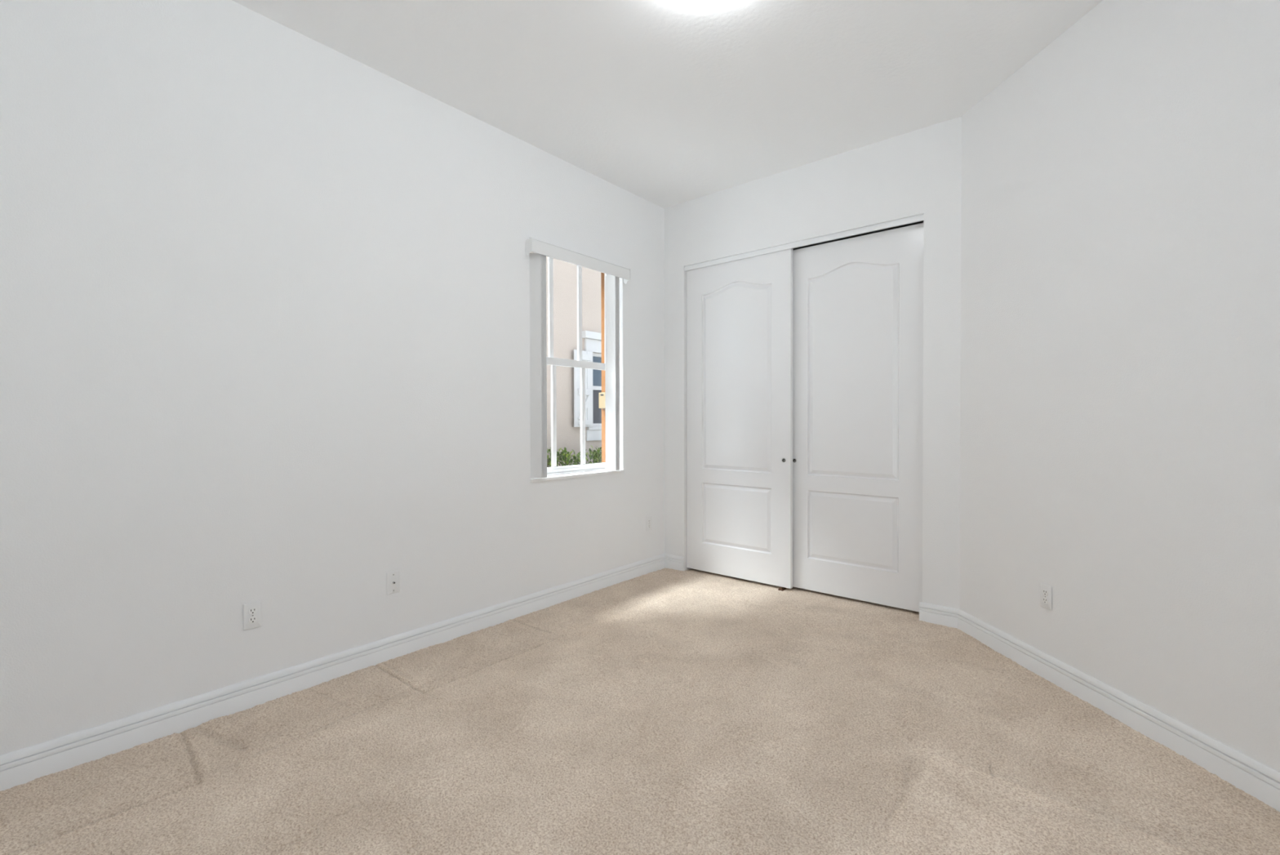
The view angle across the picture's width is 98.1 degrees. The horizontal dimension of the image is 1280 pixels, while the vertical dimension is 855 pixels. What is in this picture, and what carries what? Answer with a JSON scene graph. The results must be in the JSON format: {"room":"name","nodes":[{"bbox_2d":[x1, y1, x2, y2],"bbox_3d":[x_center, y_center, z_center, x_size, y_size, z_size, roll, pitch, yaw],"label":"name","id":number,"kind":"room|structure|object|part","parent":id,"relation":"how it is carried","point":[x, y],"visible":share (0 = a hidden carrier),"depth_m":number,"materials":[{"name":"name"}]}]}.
{"room":"empty bedroom","nodes":[
{"label":"empty bedroom","id":0,"kind":"room"},
{"bbox_2d":[0,0,664,755],"bbox_3d":[-1.061,-0.325,3.348,0.175,3.070,5.250,0,1,40],"label":"wall","id":1,"kind":"structure","parent":0,"point":[264,291],"depth_m":2.45,"materials":[{"name":"white paint"}]},
{"bbox_2d":[243,600,262,630],"bbox_3d":[-1.705,0.827,2.443,0.008,0.114,0.068,0,1,40],"label":"wall outlet","id":2,"kind":"object","parent":1,"relation":"attached to","point":[252,618],"visible":1,"depth_m":2.44,"materials":[{"name":"white plastic"}]},
{"bbox_2d":[248,616,257,623],"bbox_3d":[-1.704,0.846,2.442,0.004,0.026,0.034,0,1,40],"label":"receptacle","id":3,"kind":"object","parent":2,"relation":"attached to","point":[251,620],"depth_m":2.44,"materials":[{"name":"white plastic"}]},
{"bbox_2d":[248,607,257,614],"bbox_3d":[-1.704,0.807,2.441,0.004,0.026,0.034,0,1,40],"label":"receptacle","id":4,"kind":"object","parent":2,"relation":"attached to","point":[251,611],"depth_m":2.44,"materials":[{"name":"white plastic"}]},
{"bbox_2d":[0,553,665,791],"bbox_3d":[-1.177,1.167,3.074,0.016,0.135,4.350,0,1,40],"label":"baseboard","id":5,"kind":"structure","parent":1,"relation":"attached to","point":[22,766],"depth_m":2.46,"materials":[{"name":"white paint"}]},
{"bbox_2d":[386,569,399,594],"bbox_3d":[-1.298,0.817,2.925,0.017,0.116,0.068,0,1,40],"label":"cable jack","id":6,"kind":"object","parent":1,"relation":"attached to","point":[393,577],"visible":1,"depth_m":2.92,"materials":[{"name":"white plastic"}]},
{"bbox_2d":[530,256,624,482],"bbox_3d":[-0.487,-0.445,4.022,0.187,1.597,0.913,0,1,40],"label":"window","id":7,"kind":"structure","parent":1,"relation":"in","point":[555,472],"depth_m":4.05,"materials":[{"name":"white plastic"}]},
{"bbox_3d":[-0.525,0.302,4.029,0.008,0.007,0.290,0,1,40],"label":"lift rail","id":8,"kind":"part","parent":7,"relation":"part of","materials":[{"name":"white plastic"}]},
{"bbox_3d":[-0.522,-0.088,4.057,0.028,0.816,0.891,0,1,40],"label":"sash","id":9,"kind":"part","parent":7,"relation":"part of","materials":[{"name":"white plastic"}]},
{"bbox_2d":[524,237,630,478],"bbox_3d":[-0.418,-0.445,3.950,0.102,1.546,0.961,0,1,40],"label":"vertical blind","id":10,"kind":"object","parent":7,"relation":"attached to","point":[538,330],"visible":1,"depth_m":3.67,"materials":[{"name":"white plastic"}]},
{"bbox_3d":[-0.457,0.343,4.008,0.114,0.020,0.911,0,1,40],"label":"sill","id":11,"kind":"part","parent":7,"relation":"part of","materials":[{"name":"white"}]},
{"bbox_3d":[-0.531,-0.446,4.059,0.072,1.597,0.913,0,1,40],"label":"frame","id":12,"kind":"part","parent":7,"relation":"part of","materials":[{"name":"white plastic"}]},
{"bbox_2d":[646,515,651,530],"bbox_3d":[0.074,0.793,4.576,0.008,0.114,0.068,0,1,40],"label":"wall outlet","id":13,"kind":"object","parent":1,"relation":"attached to","point":[648,518],"visible":1,"depth_m":4.57,"materials":[{"name":"white plastic"}]},
{"bbox_2d":[0,567,1279,854],"bbox_3d":[0.513,1.228,2.103,3.868,0.019,5.025,0,1,40],"label":"floor","id":14,"kind":"structure","parent":0,"point":[664,711],"depth_m":2.03,"materials":[{"name":"beige carpet"}]},
{"bbox_2d":[777,586,786,591],"bbox_3d":[1.050,1.188,4.098,0.032,0.030,0.067,0,1,40],"label":"floor guide","id":15,"kind":"object","parent":14,"relation":"on","point":[782,588],"visible":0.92,"depth_m":4.08,"materials":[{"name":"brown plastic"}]},
{"bbox_2d":[231,0,1102,208],"bbox_3d":[0.500,-1.888,2.080,4.230,0.120,5.265,0,1,40],"label":"ceiling","id":16,"kind":"structure","parent":0,"point":[667,103],"depth_m":2.80,"materials":[{"name":"white paint"}]},
{"bbox_2d":[674,0,733,8],"bbox_3d":[0.267,-1.772,2.140,0.440,0.112,0.440,0,1,40],"label":"ceiling light","id":17,"kind":"object","parent":16,"relation":"attached to","point":[692,3],"visible":1,"depth_m":2.28,"materials":[{"name":"white glass"}]},
{"bbox_2d":[663,116,961,608],"bbox_3d":[1.096,-0.328,4.065,2.220,3.090,0.115,0,1,40],"label":"wall","id":18,"kind":"structure","parent":0,"point":[917,172],"depth_m":3.60,"materials":[{"name":"white paint"}]},
{"bbox_2d":[664,553,684,570],"bbox_3d":[0.284,1.144,4.677,0.206,0.135,0.016,0,1,40],"label":"baseboard","id":19,"kind":"structure","parent":18,"relation":"attached to","point":[673,562],"depth_m":4.67,"materials":[{"name":"white paint"}]},
{"bbox_2d":[684,213,924,271],"bbox_3d":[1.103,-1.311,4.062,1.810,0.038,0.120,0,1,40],"label":"door track","id":20,"kind":"object","parent":18,"relation":"attached to","point":[919,218],"visible":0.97,"depth_m":3.89,"materials":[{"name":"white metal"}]},
{"bbox_2d":[686,248,792,588],"bbox_3d":[0.752,-0.082,4.341,0.921,2.508,0.038,0,1,40],"label":"door","id":21,"kind":"structure","parent":20,"relation":"hanging from","point":[740,312],"depth_m":4.30,"materials":[{"name":"white paint"}]},
{"bbox_2d":[792,222,924,611],"bbox_3d":[1.459,-0.060,3.825,0.921,2.473,0.038,0,1,40],"label":"door","id":22,"kind":"structure","parent":20,"relation":"hanging from","point":[858,301],"depth_m":3.78,"materials":[{"name":"white paint"}]},
{"bbox_2d":[959,0,1279,771],"bbox_3d":[2.097,-0.308,2.187,0.166,3.090,2.432,0,1,-5],"label":"wall","id":23,"kind":"structure","parent":0,"point":[1120,407],"depth_m":2.25,"materials":[{"name":"white paint"}]},
{"bbox_2d":[1040,582,1052,610],"bbox_3d":[1.967,0.819,2.690,0.009,0.114,0.068,0,1,-5],"label":"wall outlet","id":24,"kind":"object","parent":23,"relation":"attached to","point":[1046,591],"visible":1,"depth_m":2.69,"materials":[{"name":"white plastic"}]},
{"bbox_2d":[1042,596,1048,604],"bbox_3d":[1.965,0.839,2.690,0.004,0.026,0.034,0,1,-5],"label":"receptacle","id":25,"kind":"object","parent":24,"relation":"attached to","point":[1045,599],"depth_m":2.69,"materials":[{"name":"white plastic"}]},
{"bbox_2d":[1042,588,1048,595],"bbox_3d":[1.965,0.799,2.690,0.004,0.026,0.034,0,1,-5],"label":"receptacle","id":26,"kind":"object","parent":24,"relation":"attached to","point":[1045,591],"depth_m":2.69,"materials":[{"name":"white plastic"}]},
{"bbox_2d":[919,601,1279,811],"bbox_3d":[1.569,1.184,1.052,1.071,0.135,4.726,0,1,17],"label":"baseboard","id":27,"kind":"structure","parent":23,"relation":"attached to","point":[1247,774],"depth_m":2.26,"materials":[{"name":"white paint"}]},
{"label":"outside","id":28,"kind":"structure","parent":0,"visible":0},
{"bbox_3d":[-3.312,1.499,0.530,50.000,0.200,39.000,0,1,40],"label":"ground","id":29,"kind":"structure","parent":28,"visible":0},
{"bbox_2d":[529,252,601,466],"bbox_3d":[-2.155,-2.445,11.232,6.420,7.430,13.800,0,1,40],"label":"house","id":30,"kind":"structure","parent":29,"relation":"on","point":[565,273],"depth_m":8.27,"materials":[{"name":"beige paint"}]},
{"bbox_2d":[573,349,592,426],"bbox_3d":[-0.851,-0.583,8.370,0.020,1.148,0.387,0,1,40],"label":"shutter","id":31,"kind":"object","parent":30,"relation":"hanging from","point":[587,354],"depth_m":8.38,"materials":[{"name":"grey wood"}]},
{"bbox_3d":[-0.831,-0.075,8.367,0.020,0.072,0.257,0,1,40],"label":"rail","id":32,"kind":"part","parent":30,"relation":"part of","materials":[{"name":"grey wood"}]},
{"bbox_3d":[-0.832,-0.537,8.362,0.020,0.095,0.257,0,1,40],"label":"rail","id":33,"kind":"part","parent":30,"relation":"part of","materials":[{"name":"grey wood"}]},
{"bbox_3d":[-0.833,-1.063,8.356,0.020,0.097,0.257,0,1,40],"label":"rail","id":34,"kind":"part","parent":30,"relation":"part of","materials":[{"name":"grey wood"}]},
{"bbox_3d":[-0.461,-1.264,8.891,0.035,0.192,1.160,0,1,40],"label":"head panel","id":35,"kind":"part","parent":30,"relation":"part of","materials":[{"name":"grey wood"}]},
{"bbox_3d":[-0.493,0.005,8.935,0.145,0.052,1.070,0,1,40],"label":"sill","id":36,"kind":"part","parent":30,"relation":"part of","materials":[{"name":"grey wood"}]},
{"bbox_3d":[-0.518,-0.329,8.952,0.010,0.525,0.850,0,1,40],"label":"pane","id":37,"kind":"part","parent":30,"relation":"part of","materials":[{"name":"grey glass"}]},
{"bbox_3d":[-0.533,-0.884,8.956,0.015,0.465,0.850,0,1,40],"label":"pane","id":38,"kind":"part","parent":30,"relation":"part of","materials":[{"name":"blue glass"}]},
{"bbox_2d":[546,444,601,466],"bbox_3d":[-0.761,0.775,7.583,0.776,1.070,6.360,0,1,40],"label":"hedge","id":39,"kind":"object","parent":29,"relation":"on","point":[596,455],"visible":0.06,"depth_m":7.33,"materials":[{"name":"green plant"}]},
{"bbox_2d":[600,272,605,462],"bbox_3d":[-0.029,-0.046,4.965,0.253,2.770,0.650,0,1,40],"label":"pilaster","id":40,"kind":"object","parent":29,"relation":"on","point":[602,287],"visible":0.02,"depth_m":4.78,"materials":[{"name":"orange paint"}]},
{"bbox_2d":[599,391,605,409],"bbox_3d":[-0.308,-0.224,4.740,0.084,0.150,0.047,0,1,40],"label":"meter box","id":41,"kind":"object","parent":40,"relation":"attached to","point":[602,395],"visible":0.71,"depth_m":4.72,"materials":[{"name":"brown plastic"}]}
]}

